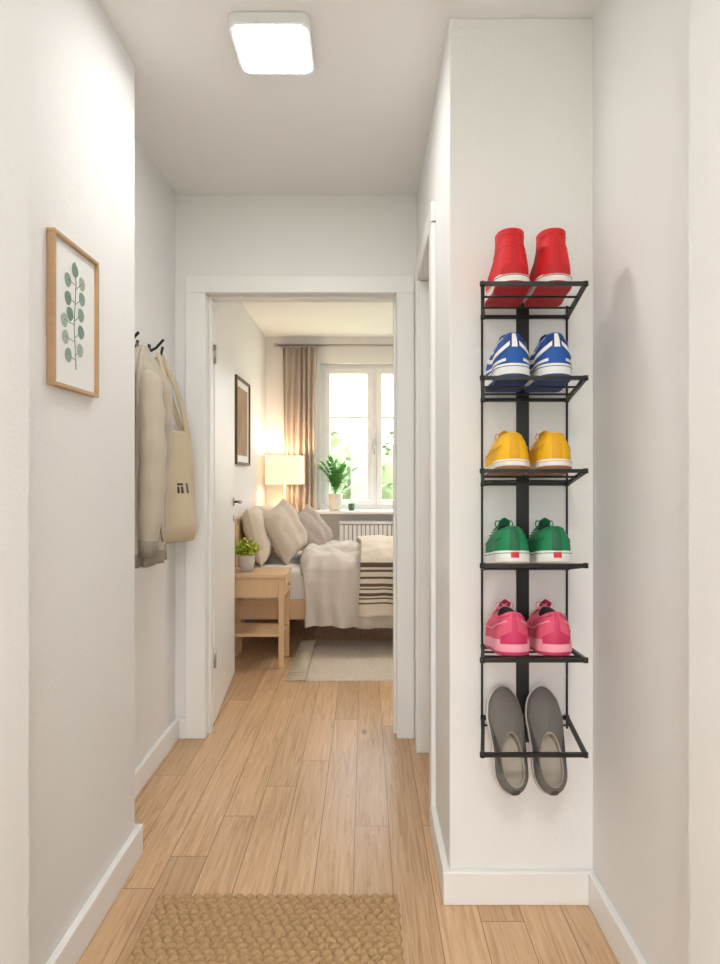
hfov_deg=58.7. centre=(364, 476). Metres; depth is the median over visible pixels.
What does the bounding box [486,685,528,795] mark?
shoe
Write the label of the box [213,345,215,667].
hinges
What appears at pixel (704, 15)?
wall
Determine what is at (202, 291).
trim
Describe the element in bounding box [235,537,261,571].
plant
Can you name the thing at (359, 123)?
ceiling
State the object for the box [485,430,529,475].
sneaker
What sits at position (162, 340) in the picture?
wall hook
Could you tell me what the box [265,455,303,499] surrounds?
table lamp
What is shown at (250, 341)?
wall
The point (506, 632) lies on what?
shoe
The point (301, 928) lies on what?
doormat
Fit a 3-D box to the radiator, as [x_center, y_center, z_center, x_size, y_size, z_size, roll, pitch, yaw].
[0.385,0.812,5.956,1.238,0.815,0.112,0,0,0]
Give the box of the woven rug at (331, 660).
[285,639,392,680]
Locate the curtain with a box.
[274,343,392,513]
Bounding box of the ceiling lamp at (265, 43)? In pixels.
[228,12,314,74]
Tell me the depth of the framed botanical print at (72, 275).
1.59 m
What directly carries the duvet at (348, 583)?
on the double bed
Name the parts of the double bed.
bed frame, mattress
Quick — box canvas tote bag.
[156,352,195,543]
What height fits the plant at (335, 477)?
0.518 m
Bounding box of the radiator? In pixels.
[340,520,392,541]
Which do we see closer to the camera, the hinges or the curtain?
the hinges
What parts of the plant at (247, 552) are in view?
pot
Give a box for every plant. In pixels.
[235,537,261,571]
[317,455,358,510]
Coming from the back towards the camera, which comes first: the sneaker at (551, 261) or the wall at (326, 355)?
the wall at (326, 355)
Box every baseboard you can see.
[46,717,185,963]
[243,620,256,638]
[430,806,594,904]
[589,873,646,963]
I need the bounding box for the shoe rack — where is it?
[480,281,587,757]
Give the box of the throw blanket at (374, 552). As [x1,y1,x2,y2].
[357,535,392,616]
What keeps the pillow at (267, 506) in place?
on the double bed
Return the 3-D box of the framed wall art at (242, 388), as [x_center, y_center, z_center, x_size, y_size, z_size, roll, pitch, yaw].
[-0.921,-0.410,4.815,0.025,0.640,0.530,0,0,0]
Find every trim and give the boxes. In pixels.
[186,275,413,738]
[415,201,435,823]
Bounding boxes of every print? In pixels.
[46,227,98,397]
[238,380,247,462]
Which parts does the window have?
handle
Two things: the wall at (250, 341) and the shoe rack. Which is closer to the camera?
the shoe rack
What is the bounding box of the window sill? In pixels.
[316,509,392,513]
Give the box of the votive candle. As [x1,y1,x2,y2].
[348,503,354,510]
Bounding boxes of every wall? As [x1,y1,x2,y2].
[0,0,28,963]
[29,0,134,963]
[135,136,174,767]
[175,195,416,736]
[214,302,265,622]
[266,337,392,540]
[417,18,592,868]
[593,0,688,963]
[689,0,719,963]
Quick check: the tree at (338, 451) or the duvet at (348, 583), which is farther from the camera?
the tree at (338, 451)
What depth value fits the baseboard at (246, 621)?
5.11 m
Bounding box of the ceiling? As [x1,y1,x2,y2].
[97,0,600,336]
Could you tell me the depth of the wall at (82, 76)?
1.66 m
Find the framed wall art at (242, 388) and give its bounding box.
[235,374,249,465]
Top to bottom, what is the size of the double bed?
1.056 m
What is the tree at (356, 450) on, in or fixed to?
on the ground
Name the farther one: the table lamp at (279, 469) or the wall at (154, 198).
the table lamp at (279, 469)
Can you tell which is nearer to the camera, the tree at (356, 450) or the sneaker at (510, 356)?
the sneaker at (510, 356)
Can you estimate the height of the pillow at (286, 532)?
0.472 m
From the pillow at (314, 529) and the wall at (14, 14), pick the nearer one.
the wall at (14, 14)
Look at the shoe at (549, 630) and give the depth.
1.62 m
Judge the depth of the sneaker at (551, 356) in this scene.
1.62 m
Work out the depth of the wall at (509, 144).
1.84 m
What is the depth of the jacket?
2.25 m
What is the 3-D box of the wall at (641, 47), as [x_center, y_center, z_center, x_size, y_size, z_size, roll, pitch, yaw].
[0.828,-0.050,1.515,0.345,2.540,0.650,0,0,0]
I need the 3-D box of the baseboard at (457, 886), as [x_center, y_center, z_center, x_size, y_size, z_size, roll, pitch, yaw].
[0.439,1.173,2.005,0.432,0.095,0.370,0,0,0]
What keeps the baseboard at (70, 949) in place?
attached to the wall at (82, 76)
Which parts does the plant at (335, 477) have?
pot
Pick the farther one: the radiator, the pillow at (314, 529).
the radiator
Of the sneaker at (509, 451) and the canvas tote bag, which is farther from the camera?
the canvas tote bag
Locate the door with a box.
[214,307,242,721]
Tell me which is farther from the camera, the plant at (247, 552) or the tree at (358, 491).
the tree at (358, 491)
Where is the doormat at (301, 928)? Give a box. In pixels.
[126,893,403,963]
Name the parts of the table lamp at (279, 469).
lamp shade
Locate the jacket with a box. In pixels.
[135,341,173,568]
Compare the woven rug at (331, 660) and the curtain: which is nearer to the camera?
the woven rug at (331, 660)
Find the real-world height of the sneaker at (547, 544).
0.132 m
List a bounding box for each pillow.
[241,505,272,565]
[256,502,273,551]
[262,498,307,564]
[297,504,333,547]
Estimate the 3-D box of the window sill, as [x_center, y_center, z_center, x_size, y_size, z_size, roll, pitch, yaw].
[0.090,0.325,5.980,1.090,0.030,0.280,0,0,0]
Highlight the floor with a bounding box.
[77,620,618,963]
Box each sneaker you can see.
[484,518,529,562]
[485,228,529,306]
[485,332,529,392]
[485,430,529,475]
[524,228,571,306]
[524,332,571,392]
[524,430,571,475]
[527,518,571,562]
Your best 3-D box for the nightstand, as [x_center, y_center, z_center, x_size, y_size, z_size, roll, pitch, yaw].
[-0.702,0.920,4.230,0.417,0.600,0.340,0,0,0]
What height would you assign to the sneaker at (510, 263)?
0.182 m
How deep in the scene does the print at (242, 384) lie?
4.81 m
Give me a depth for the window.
6.10 m
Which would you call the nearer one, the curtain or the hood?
the hood
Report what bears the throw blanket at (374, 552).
on the double bed
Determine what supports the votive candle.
on the window sill
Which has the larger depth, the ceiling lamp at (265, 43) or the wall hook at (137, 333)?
the wall hook at (137, 333)
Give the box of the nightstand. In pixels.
[235,567,290,668]
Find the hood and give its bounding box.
[143,355,162,385]
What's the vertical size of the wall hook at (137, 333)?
0.103 m
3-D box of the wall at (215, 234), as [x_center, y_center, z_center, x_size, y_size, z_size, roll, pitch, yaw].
[0.775,-0.050,3.070,3.950,2.540,0.140,0,0,0]
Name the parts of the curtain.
panel, rod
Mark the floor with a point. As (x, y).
(295, 788)
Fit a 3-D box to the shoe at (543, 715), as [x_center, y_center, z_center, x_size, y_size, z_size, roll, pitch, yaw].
[0.489,0.712,1.727,0.103,0.254,0.175,0,0,8]
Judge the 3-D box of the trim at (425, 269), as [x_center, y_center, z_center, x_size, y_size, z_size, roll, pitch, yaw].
[0.313,0.138,2.545,0.174,2.165,0.710,0,0,0]
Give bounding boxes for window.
[321,365,392,508]
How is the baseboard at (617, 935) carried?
attached to the wall at (641, 47)
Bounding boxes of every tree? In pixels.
[330,420,357,495]
[337,441,360,491]
[340,431,392,499]
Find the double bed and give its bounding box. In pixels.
[235,498,392,652]
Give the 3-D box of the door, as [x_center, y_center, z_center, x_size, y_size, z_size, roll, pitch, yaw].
[-0.794,0.186,3.559,0.157,2.052,0.800,0,0,-5]
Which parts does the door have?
handle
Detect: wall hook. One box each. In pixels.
[135,331,139,346]
[148,339,164,358]
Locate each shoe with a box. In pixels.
[484,599,529,655]
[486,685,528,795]
[525,685,567,795]
[526,599,571,655]
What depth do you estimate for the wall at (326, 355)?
6.04 m
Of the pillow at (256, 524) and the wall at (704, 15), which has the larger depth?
the pillow at (256, 524)
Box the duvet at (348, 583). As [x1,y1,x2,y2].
[300,540,392,628]

